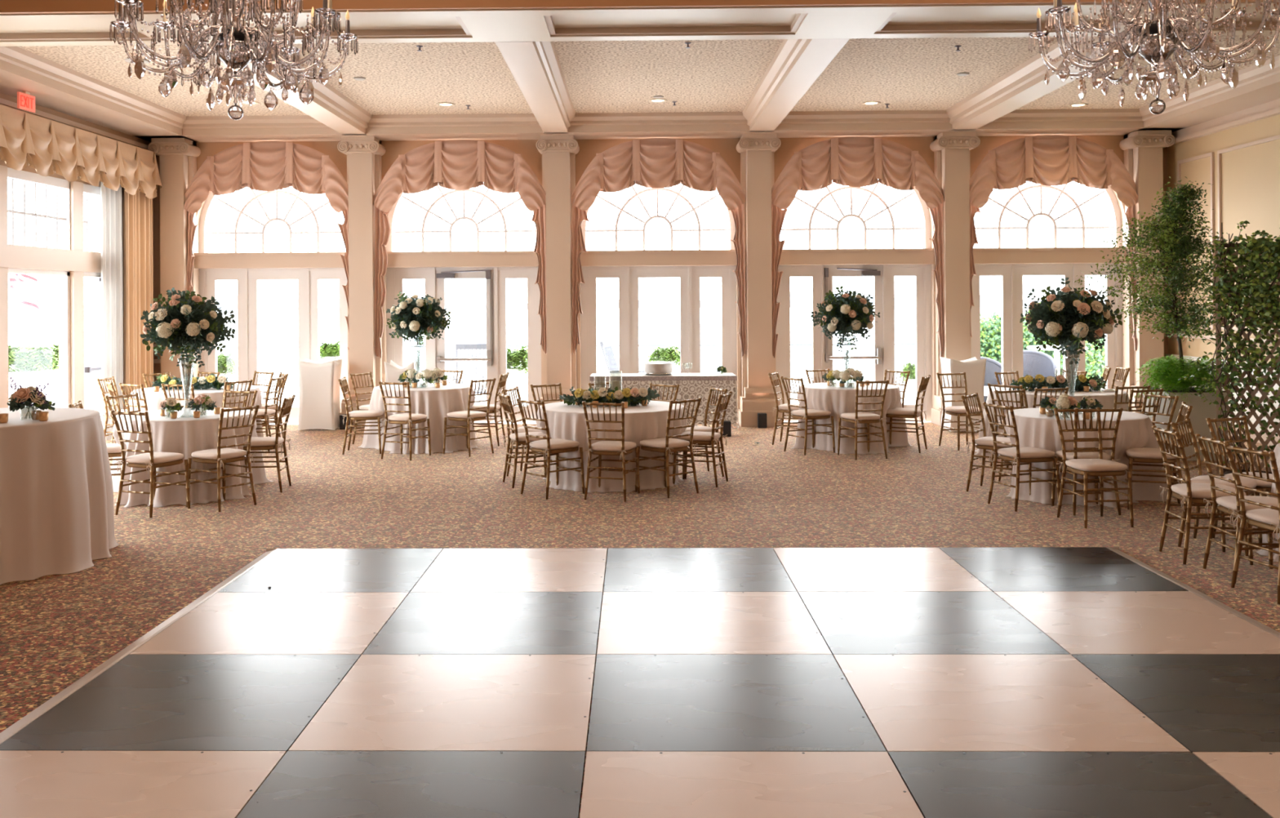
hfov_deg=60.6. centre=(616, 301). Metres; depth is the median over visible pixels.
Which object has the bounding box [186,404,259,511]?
chair
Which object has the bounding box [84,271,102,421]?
door
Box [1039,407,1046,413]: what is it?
votive candle
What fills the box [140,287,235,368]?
bouquet
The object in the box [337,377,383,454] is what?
chair
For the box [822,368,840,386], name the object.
bouquet
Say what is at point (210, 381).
floral garland
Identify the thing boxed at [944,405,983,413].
cushion
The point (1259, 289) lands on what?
climbing vine
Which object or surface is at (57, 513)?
tablecloth
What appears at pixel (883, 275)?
door
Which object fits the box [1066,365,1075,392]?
vase
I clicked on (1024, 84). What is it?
ceiling beam
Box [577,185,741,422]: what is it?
window
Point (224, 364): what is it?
fern
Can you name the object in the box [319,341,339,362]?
fern
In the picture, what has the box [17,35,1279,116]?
ceiling
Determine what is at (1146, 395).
chair
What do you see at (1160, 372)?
potted fern
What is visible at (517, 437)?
cushion
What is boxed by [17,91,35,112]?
exit sign
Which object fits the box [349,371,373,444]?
chair
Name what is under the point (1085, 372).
chair
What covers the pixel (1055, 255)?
window
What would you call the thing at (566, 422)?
tablecloth
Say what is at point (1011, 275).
door
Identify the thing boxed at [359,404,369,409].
cushion
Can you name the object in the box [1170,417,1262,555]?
chair
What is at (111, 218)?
sheer curtain
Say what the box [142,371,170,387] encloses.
chair
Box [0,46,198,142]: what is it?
trim
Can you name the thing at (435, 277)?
door
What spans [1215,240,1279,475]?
screen
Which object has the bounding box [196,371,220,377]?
chair
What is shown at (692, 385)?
buffet table
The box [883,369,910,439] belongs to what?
chair
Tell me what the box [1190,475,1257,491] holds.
cushion
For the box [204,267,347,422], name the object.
door
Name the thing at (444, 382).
votive candle
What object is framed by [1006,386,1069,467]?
chair
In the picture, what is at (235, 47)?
chandelier
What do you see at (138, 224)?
drape
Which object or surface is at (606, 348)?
rocking chair
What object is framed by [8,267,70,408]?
door
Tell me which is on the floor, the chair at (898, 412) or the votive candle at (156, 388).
the chair at (898, 412)
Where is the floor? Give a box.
[0,422,1279,817]
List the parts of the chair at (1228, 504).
leg, rail, rail, rail, rail, leg, seat frame, leg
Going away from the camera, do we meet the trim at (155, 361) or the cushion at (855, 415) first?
the cushion at (855, 415)
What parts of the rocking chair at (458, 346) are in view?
post, crest rail, seat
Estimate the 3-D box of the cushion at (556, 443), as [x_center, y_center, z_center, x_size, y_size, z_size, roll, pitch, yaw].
[-0.603,1.377,10.574,0.416,0.053,0.408,0,0,-42]
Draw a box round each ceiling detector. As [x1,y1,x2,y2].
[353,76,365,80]
[653,95,663,98]
[957,72,968,75]
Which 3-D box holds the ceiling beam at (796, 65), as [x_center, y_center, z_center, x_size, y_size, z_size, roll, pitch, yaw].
[2.056,-2.599,13.089,0.592,0.280,5.660,0,0,1]
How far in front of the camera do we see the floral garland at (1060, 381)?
12.89 m
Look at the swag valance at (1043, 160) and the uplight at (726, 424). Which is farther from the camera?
the swag valance at (1043, 160)
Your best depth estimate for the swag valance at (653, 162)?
16.30 m
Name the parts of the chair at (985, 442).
leg, rail, rail, rail, leg, seat frame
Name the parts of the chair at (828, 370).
leg, rail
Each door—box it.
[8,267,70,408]
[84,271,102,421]
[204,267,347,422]
[391,266,536,423]
[586,265,731,389]
[779,264,926,422]
[970,263,1116,389]
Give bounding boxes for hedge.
[980,302,1105,383]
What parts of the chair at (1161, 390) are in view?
leg, rail, rail, leg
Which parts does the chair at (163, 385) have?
leg, rail, rail, leg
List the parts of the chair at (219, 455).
leg, seat frame, leg, leg, rail, rail, rail, rail, leg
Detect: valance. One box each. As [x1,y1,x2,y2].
[0,104,161,199]
[183,141,349,350]
[373,139,546,358]
[570,137,746,358]
[771,136,944,358]
[968,135,1137,351]
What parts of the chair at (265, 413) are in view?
seat frame, leg, rail, leg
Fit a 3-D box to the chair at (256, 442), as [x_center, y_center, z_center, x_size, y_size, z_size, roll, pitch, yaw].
[-3.497,1.410,10.902,0.523,0.925,0.427,0,0,-4]
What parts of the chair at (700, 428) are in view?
leg, leg, rail, leg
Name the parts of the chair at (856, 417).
leg, leg, seat frame, leg, rail, rail, rail, rail, leg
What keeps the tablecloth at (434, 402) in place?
on the round table
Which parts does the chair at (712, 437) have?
leg, leg, seat frame, leg, leg, rail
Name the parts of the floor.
edge trim, floor panel, floor panel, floor panel, floor panel, floor panel, floor panel, floor panel, floor panel, edge trim, floor panel, floor panel, floor panel, floor panel, floor panel, floor panel, floor panel, floor panel, floor panel, floor panel, floor panel, edge trim, floor panel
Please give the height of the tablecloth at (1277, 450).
0.762 m
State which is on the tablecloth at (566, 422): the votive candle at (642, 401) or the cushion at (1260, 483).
the votive candle at (642, 401)
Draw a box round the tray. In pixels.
[644,372,673,375]
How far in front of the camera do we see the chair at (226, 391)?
11.73 m
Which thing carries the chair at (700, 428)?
on the floor
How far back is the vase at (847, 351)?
13.64 m
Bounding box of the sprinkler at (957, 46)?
[955,45,961,51]
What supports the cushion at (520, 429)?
on the chair at (520, 429)
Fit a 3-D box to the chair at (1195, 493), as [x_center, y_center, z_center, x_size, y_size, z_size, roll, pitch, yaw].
[4.169,1.368,7.813,0.523,0.925,0.428,0,0,4]
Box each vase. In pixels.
[182,372,191,396]
[415,349,421,372]
[844,350,848,369]
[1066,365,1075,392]
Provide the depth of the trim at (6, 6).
9.16 m
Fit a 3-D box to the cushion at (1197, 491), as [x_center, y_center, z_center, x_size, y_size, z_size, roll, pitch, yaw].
[4.211,1.351,7.810,0.416,0.053,0.408,0,0,4]
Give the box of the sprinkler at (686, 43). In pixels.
[684,42,691,48]
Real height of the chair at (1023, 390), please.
0.925 m
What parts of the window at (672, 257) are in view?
casing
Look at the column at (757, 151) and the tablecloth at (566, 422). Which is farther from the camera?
the column at (757, 151)
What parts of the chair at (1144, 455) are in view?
leg, seat frame, leg, leg, rail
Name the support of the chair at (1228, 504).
on the floor
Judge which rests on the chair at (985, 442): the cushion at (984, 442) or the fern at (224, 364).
the cushion at (984, 442)
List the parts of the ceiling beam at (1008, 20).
panel moulding, panel moulding, panel moulding, panel moulding, panel moulding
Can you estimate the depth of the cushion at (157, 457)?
9.67 m
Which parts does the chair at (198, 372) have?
rail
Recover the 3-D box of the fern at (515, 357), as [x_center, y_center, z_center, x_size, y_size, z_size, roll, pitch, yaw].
[-1.732,1.039,18.631,0.680,0.570,0.699,0,0,-5]
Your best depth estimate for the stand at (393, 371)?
15.90 m
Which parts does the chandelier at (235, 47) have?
arm, arm, arm, arm, arm, arm, arm, arm, arm, arm, arm, stem, dish, arm, arm, arm, arm, arm, arm, arm, arm, arm, arm, bulb, bulb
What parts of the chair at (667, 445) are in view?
leg, seat frame, leg, leg, rail, rail, rail, rail, leg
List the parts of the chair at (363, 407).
leg, rail, rail, rail, leg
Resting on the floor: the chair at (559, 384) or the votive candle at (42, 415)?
the chair at (559, 384)
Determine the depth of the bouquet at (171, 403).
10.31 m
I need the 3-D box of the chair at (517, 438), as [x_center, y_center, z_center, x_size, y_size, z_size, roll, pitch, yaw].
[-0.906,1.396,11.156,0.523,0.925,0.428,0,0,-20]
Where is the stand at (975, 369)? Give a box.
[940,356,986,431]
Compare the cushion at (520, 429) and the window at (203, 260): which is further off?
the window at (203, 260)
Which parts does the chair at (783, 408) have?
leg, leg, seat frame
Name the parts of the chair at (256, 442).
leg, seat frame, leg, rail, leg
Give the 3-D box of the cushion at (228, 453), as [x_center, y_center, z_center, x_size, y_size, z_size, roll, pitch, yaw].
[-3.628,1.393,10.030,0.416,0.053,0.408,0,0,33]
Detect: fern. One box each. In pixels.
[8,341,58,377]
[13,340,58,369]
[217,350,237,381]
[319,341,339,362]
[506,346,528,375]
[643,345,680,371]
[899,361,915,383]
[1133,354,1233,404]
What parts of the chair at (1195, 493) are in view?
leg, rail, rail, rail, rail, leg, seat frame, leg, leg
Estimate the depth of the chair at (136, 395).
11.26 m
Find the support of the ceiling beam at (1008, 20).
attached to the wall at (1251, 175)
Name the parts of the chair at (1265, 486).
leg, rail, rail, rail, rail, leg, seat frame, leg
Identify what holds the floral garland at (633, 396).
on the tablecloth at (566, 422)
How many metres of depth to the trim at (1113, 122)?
15.85 m
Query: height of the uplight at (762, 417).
0.212 m
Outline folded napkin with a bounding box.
[1103,388,1115,391]
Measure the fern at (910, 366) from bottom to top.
0.461 m
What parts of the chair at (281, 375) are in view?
leg, leg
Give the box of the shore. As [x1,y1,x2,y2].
[8,291,1104,312]
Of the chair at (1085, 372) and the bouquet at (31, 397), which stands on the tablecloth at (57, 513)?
the bouquet at (31, 397)
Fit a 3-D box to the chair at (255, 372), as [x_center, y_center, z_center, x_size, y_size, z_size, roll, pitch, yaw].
[-4.949,1.417,14.758,0.428,0.925,0.523,0,0,36]
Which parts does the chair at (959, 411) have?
leg, rail, rail, rail, rail, leg, seat frame, leg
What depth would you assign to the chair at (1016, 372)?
14.09 m
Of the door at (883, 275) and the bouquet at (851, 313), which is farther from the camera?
the door at (883, 275)
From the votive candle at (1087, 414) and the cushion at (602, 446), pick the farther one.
the cushion at (602, 446)
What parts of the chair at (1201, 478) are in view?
leg, rail, rail, rail, rail, leg, leg, seat frame, leg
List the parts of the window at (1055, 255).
frame, casing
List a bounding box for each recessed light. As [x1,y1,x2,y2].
[242,100,258,104]
[435,102,455,106]
[648,98,667,102]
[862,101,880,105]
[1067,103,1088,106]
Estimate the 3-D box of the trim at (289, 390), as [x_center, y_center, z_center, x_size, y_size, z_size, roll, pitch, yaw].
[0.147,1.991,8.499,80.000,0.160,37.000,0,0,1]
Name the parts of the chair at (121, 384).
leg, rail, rail, rail, leg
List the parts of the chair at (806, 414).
leg, rail, rail, rail, rail, leg, seat frame, leg, leg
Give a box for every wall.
[0,92,154,411]
[8,362,90,409]
[153,135,1168,388]
[1167,114,1279,386]
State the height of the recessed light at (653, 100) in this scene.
0.010 m
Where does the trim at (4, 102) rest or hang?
attached to the wall at (95, 406)
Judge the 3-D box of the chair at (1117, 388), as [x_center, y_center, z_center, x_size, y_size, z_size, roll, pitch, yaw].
[5.466,1.361,11.921,0.428,0.925,0.523,0,0,-10]
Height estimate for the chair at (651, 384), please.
0.925 m
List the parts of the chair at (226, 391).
leg, rail, rail, leg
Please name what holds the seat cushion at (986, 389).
on the wicker chair at (993, 366)
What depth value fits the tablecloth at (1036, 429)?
9.93 m
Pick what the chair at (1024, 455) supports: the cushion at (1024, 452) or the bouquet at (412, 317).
the cushion at (1024, 452)
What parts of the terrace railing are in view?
post, handrail, rail, post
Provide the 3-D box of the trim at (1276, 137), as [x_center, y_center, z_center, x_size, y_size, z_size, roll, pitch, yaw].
[8.075,-0.762,6.122,0.040,2.580,20.500,0,0,1]
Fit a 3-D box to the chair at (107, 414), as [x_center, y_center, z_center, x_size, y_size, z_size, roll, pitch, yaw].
[-6.219,1.424,13.862,0.523,0.925,0.427,0,0,1]
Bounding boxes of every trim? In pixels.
[0,0,1273,13]
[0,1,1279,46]
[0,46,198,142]
[0,97,147,150]
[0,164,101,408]
[134,108,1186,142]
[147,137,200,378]
[153,343,160,363]
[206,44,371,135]
[228,377,924,424]
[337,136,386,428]
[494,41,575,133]
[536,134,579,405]
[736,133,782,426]
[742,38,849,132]
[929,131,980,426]
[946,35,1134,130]
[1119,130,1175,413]
[1127,55,1279,133]
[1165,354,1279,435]
[1167,134,1279,343]
[1171,98,1279,145]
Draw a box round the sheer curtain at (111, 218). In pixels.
[100,182,123,440]
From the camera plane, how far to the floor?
5.72 m
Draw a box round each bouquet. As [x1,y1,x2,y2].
[7,377,55,418]
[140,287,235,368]
[159,396,183,417]
[186,394,217,415]
[386,291,450,348]
[397,368,416,385]
[412,368,433,386]
[431,367,448,382]
[715,365,726,373]
[810,285,879,351]
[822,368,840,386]
[838,367,864,386]
[1019,277,1122,364]
[1039,395,1057,414]
[1051,393,1080,417]
[1078,395,1102,408]
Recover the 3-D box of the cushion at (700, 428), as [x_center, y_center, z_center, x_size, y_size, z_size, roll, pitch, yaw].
[0.828,1.369,11.649,0.416,0.053,0.408,0,0,-18]
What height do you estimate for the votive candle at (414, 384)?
0.062 m
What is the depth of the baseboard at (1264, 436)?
13.85 m
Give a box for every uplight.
[339,414,350,429]
[722,420,731,436]
[757,413,767,427]
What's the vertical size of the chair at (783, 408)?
0.925 m
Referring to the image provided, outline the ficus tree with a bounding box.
[1074,176,1236,389]
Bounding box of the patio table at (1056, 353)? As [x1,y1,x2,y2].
[1026,344,1088,375]
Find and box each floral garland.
[151,373,234,390]
[559,386,660,406]
[1008,373,1106,391]
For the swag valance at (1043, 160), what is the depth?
16.20 m
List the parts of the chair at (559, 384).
leg, rail, rail, leg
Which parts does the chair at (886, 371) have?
leg, rail, rail, leg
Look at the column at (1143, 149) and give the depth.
16.10 m
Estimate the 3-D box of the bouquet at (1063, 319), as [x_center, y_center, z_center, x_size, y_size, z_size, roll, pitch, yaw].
[4.287,0.186,10.368,0.841,0.823,0.863,0,0,-30]
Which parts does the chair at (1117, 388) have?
leg, rail, rail, rail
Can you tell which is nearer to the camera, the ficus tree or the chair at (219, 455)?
the chair at (219, 455)
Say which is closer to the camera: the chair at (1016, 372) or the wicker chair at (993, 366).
the chair at (1016, 372)
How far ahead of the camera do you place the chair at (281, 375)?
14.42 m
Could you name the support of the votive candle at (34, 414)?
on the tablecloth at (57, 513)
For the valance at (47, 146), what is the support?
attached to the wall at (95, 406)
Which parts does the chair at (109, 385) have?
leg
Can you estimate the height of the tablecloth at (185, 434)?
0.762 m
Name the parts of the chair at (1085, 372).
rail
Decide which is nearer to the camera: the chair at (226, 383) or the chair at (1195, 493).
the chair at (1195, 493)
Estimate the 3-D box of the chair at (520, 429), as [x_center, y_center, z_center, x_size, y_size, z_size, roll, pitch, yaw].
[-0.911,1.396,11.774,0.523,0.925,0.427,0,0,17]
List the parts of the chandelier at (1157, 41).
bulb, bulb, arm, arm, arm, arm, arm, arm, arm, arm, arm, arm, arm, stem, dish, arm, arm, arm, arm, arm, arm, arm, arm, arm, arm, arm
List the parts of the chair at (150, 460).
leg, rail, rail, rail, rail, leg, seat frame, leg, leg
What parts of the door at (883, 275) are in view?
latch rod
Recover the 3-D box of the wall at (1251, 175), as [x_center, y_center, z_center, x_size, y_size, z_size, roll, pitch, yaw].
[8.195,-0.943,6.170,0.200,5.500,20.600,0,0,1]
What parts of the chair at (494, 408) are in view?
seat frame, leg, leg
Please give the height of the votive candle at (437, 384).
0.062 m
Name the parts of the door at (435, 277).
latch rod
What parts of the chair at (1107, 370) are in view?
leg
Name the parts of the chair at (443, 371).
rail, leg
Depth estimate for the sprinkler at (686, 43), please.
11.49 m
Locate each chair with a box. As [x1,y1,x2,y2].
[67,400,126,475]
[97,376,131,436]
[104,380,120,443]
[104,392,140,468]
[110,409,190,517]
[119,382,147,411]
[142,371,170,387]
[161,383,194,407]
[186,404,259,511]
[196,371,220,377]
[222,379,253,408]
[222,389,257,410]
[243,394,295,492]
[252,370,274,436]
[253,375,285,451]
[261,372,288,436]
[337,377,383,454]
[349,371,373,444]
[378,381,431,460]
[437,369,463,383]
[443,377,496,457]
[453,343,486,393]
[470,372,509,446]
[497,392,551,488]
[502,386,543,475]
[515,398,584,499]
[529,382,562,466]
[582,400,639,502]
[587,382,611,390]
[599,340,644,373]
[635,397,702,497]
[649,382,679,401]
[672,391,732,487]
[678,386,727,479]
[768,370,799,444]
[780,376,835,455]
[804,368,830,383]
[837,379,888,460]
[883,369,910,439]
[885,374,930,453]
[936,372,983,450]
[960,392,1013,491]
[980,356,1001,402]
[982,401,1060,511]
[987,382,1023,466]
[994,370,1019,385]
[994,388,1027,481]
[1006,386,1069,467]
[1022,350,1057,378]
[1051,407,1123,515]
[1053,407,1133,528]
[1062,368,1087,377]
[1101,365,1111,386]
[1111,365,1130,390]
[1113,385,1151,413]
[1124,401,1192,509]
[1127,388,1164,425]
[1141,392,1178,484]
[1151,425,1253,564]
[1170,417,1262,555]
[1195,433,1279,583]
[1205,415,1273,537]
[1223,443,1279,604]
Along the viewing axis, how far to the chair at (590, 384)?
12.61 m
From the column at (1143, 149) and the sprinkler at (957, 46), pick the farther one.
the column at (1143, 149)
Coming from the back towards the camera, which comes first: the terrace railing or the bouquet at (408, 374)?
the terrace railing
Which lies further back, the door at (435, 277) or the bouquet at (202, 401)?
the door at (435, 277)
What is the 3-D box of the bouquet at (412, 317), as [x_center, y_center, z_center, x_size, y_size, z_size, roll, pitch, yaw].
[-2.523,0.240,13.997,0.833,0.733,0.782,0,0,9]
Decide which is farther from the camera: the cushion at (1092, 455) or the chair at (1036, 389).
the chair at (1036, 389)
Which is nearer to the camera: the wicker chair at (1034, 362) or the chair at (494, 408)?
the chair at (494, 408)
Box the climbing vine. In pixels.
[1177,219,1279,472]
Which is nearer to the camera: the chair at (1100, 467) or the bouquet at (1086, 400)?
the chair at (1100, 467)
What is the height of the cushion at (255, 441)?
0.053 m
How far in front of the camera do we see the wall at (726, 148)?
16.56 m
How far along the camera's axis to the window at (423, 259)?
16.59 m
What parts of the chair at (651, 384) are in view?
rail, rail, leg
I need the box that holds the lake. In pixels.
[8,306,1028,380]
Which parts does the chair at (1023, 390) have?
leg, rail, rail, leg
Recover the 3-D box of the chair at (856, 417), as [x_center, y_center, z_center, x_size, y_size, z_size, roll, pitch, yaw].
[2.906,1.375,12.918,0.427,0.925,0.523,0,0,-14]
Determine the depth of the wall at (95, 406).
15.22 m
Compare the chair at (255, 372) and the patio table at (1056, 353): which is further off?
the patio table at (1056, 353)
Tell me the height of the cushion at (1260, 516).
0.053 m
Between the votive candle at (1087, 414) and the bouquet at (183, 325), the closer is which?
the votive candle at (1087, 414)
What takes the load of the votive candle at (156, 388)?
on the tablecloth at (153, 399)
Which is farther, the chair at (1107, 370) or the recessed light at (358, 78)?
the chair at (1107, 370)
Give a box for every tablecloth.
[0,407,119,584]
[111,408,273,506]
[128,384,263,436]
[358,382,479,454]
[535,400,687,492]
[791,382,911,453]
[974,386,1132,462]
[1004,408,1176,507]
[1256,443,1279,561]
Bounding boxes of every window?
[7,167,70,249]
[83,183,101,252]
[194,189,345,377]
[382,186,543,408]
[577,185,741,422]
[775,182,935,422]
[973,183,1128,390]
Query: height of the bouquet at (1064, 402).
0.216 m
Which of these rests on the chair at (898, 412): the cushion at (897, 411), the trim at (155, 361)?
the cushion at (897, 411)
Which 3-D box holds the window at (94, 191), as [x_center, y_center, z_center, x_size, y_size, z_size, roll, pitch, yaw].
[-7.125,-1.110,14.831,0.130,0.900,0.770,0,0,1]
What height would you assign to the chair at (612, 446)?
0.925 m
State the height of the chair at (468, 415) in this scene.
0.925 m
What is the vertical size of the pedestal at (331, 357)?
0.885 m
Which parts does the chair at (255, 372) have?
leg, rail, leg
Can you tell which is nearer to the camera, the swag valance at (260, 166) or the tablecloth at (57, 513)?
the tablecloth at (57, 513)
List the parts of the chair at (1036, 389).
leg, rail, leg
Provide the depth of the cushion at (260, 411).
13.71 m
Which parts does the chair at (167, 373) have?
leg, rail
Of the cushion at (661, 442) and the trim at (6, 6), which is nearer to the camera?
the trim at (6, 6)
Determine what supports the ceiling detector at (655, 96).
attached to the ceiling
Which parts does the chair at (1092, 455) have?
leg, seat frame, leg, rail, rail, leg, rail, rail, leg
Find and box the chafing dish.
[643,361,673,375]
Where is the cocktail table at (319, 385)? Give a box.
[297,359,342,430]
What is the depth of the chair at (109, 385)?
13.17 m
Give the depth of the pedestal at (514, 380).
18.54 m
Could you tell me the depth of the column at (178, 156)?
16.33 m
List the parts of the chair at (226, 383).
leg, rail, rail, rail, leg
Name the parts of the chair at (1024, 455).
leg, rail, rail, rail, rail, leg, seat frame, leg, leg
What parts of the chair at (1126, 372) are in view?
leg, leg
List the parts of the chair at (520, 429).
leg, rail, leg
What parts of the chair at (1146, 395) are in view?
leg, rail, rail, rail, leg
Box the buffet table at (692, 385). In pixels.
[589,373,738,428]
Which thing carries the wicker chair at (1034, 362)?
on the trim at (289, 390)
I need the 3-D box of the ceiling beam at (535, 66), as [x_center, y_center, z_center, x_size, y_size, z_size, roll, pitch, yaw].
[-0.924,-2.583,13.136,0.592,0.280,5.660,0,0,1]
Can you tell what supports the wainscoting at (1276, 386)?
attached to the wall at (1251, 175)
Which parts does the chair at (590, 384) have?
rail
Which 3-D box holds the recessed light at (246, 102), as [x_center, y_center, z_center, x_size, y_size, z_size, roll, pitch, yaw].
[-4.952,-2.676,14.769,0.260,0.010,0.260,0,0,1]
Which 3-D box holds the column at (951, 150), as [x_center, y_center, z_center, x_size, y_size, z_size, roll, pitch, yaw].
[5.029,-0.326,16.267,0.620,4.300,0.510,0,0,1]
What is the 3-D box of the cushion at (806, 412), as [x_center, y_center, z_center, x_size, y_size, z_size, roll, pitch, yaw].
[2.370,1.360,13.388,0.416,0.053,0.408,0,0,-29]
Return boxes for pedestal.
[218,371,231,381]
[319,355,339,362]
[506,367,527,404]
[654,360,675,367]
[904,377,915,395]
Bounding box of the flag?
[8,273,39,310]
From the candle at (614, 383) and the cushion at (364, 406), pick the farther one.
the cushion at (364, 406)
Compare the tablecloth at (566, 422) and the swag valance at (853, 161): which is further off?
the swag valance at (853, 161)
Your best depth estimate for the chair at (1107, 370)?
14.94 m
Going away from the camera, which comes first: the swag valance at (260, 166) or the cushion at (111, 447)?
the cushion at (111, 447)
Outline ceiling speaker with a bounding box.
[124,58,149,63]
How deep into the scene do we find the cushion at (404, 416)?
12.99 m
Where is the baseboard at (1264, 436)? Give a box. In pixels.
[1228,426,1279,445]
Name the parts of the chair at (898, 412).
leg, seat frame, leg, leg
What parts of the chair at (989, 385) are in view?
leg, rail, rail, leg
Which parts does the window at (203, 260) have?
casing, frame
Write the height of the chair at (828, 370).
0.925 m
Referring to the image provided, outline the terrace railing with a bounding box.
[13,343,915,388]
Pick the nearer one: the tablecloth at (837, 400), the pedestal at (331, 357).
the tablecloth at (837, 400)
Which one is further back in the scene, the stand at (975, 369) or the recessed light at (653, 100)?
the stand at (975, 369)
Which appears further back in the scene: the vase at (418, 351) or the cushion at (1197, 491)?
the vase at (418, 351)
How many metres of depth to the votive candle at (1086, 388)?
12.77 m
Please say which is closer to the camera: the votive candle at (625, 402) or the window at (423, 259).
the votive candle at (625, 402)
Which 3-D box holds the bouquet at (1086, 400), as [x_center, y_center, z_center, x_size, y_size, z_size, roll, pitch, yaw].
[4.298,0.952,9.927,0.204,0.195,0.227,0,0,4]
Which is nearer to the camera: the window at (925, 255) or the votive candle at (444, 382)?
the votive candle at (444, 382)
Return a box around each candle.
[0,413,8,422]
[31,410,41,419]
[38,411,48,421]
[153,386,159,391]
[160,408,167,416]
[169,411,177,418]
[192,410,199,417]
[213,407,220,413]
[412,382,417,387]
[435,382,439,387]
[441,380,447,385]
[611,380,619,390]
[621,401,627,408]
[641,400,647,405]
[826,380,832,386]
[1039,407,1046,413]
[1045,408,1053,416]
[1083,386,1089,391]
[1084,412,1089,419]
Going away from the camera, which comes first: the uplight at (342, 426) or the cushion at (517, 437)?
the cushion at (517, 437)
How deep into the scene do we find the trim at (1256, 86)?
13.89 m
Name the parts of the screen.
post, rail, rail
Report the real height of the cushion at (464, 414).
0.053 m
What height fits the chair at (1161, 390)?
0.925 m
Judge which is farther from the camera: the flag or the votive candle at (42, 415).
the flag
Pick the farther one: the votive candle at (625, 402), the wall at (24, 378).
the wall at (24, 378)
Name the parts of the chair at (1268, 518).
leg, rail, rail, rail, rail, seat frame, leg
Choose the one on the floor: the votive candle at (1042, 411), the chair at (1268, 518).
the chair at (1268, 518)
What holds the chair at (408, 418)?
on the floor
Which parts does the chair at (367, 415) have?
leg, leg, seat frame, leg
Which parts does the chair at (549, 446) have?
leg, rail, rail, rail, rail, leg, seat frame, leg, leg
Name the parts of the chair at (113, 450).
rail, seat frame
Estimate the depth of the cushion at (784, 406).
14.01 m
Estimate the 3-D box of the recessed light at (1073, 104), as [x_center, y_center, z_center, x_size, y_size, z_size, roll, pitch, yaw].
[6.449,-2.737,15.305,0.260,0.010,0.260,0,0,1]
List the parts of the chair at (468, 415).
leg, seat frame, leg, rail, rail, rail, rail, leg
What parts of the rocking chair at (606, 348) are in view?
post, crest rail, post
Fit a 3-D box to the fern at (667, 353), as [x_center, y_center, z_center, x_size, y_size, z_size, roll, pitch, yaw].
[0.928,1.074,20.500,0.813,0.501,0.788,0,0,-29]
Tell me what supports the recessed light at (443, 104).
in the ceiling
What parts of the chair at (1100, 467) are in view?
leg, rail, rail, rail, rail, leg, seat frame, leg, leg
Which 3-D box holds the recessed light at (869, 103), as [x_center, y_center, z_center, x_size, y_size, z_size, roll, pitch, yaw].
[3.504,-2.721,15.069,0.260,0.010,0.260,0,0,1]
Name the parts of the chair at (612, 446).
leg, leg, rail, rail, rail, rail, seat frame, leg, leg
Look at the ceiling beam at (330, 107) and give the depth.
14.12 m
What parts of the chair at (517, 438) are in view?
rail, leg, leg, seat frame, leg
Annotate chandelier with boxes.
[110,0,358,119]
[1028,0,1279,114]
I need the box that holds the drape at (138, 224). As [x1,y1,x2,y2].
[123,187,153,409]
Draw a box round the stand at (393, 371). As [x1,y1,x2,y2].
[384,360,419,383]
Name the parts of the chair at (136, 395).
leg, rail, leg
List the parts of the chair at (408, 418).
leg, rail, rail, rail, rail, leg, seat frame, leg, leg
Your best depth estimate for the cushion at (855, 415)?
12.81 m
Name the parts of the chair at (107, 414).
leg, rail, leg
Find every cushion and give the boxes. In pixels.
[106,443,126,453]
[125,452,184,463]
[191,448,246,459]
[243,436,284,446]
[253,408,275,415]
[261,404,278,409]
[348,409,382,417]
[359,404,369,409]
[387,413,426,421]
[446,410,486,417]
[470,404,500,410]
[509,431,551,441]
[514,425,541,432]
[528,438,579,449]
[591,440,635,451]
[640,437,689,448]
[676,431,720,440]
[684,426,715,432]
[777,403,799,410]
[791,408,831,416]
[840,412,880,420]
[886,407,921,414]
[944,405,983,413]
[974,436,1013,447]
[983,386,994,395]
[997,446,1055,458]
[1055,449,1111,460]
[1065,458,1127,471]
[1125,447,1177,458]
[1170,483,1245,498]
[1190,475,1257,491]
[1216,495,1278,511]
[1223,471,1273,487]
[1245,507,1279,524]
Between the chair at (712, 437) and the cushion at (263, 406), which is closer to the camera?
the chair at (712, 437)
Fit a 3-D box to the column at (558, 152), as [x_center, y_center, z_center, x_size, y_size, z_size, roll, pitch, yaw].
[-0.860,-0.294,16.361,0.620,4.300,0.510,0,0,1]
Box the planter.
[1139,386,1230,461]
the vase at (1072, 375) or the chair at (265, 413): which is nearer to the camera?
the vase at (1072, 375)
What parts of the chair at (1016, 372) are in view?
leg, rail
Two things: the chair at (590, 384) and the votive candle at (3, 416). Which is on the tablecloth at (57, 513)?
the votive candle at (3, 416)
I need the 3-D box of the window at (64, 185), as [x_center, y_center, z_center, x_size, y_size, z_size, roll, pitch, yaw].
[-7.147,-1.110,13.441,0.130,0.900,1.490,0,0,1]
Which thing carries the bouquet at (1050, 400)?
on the tablecloth at (1036, 429)

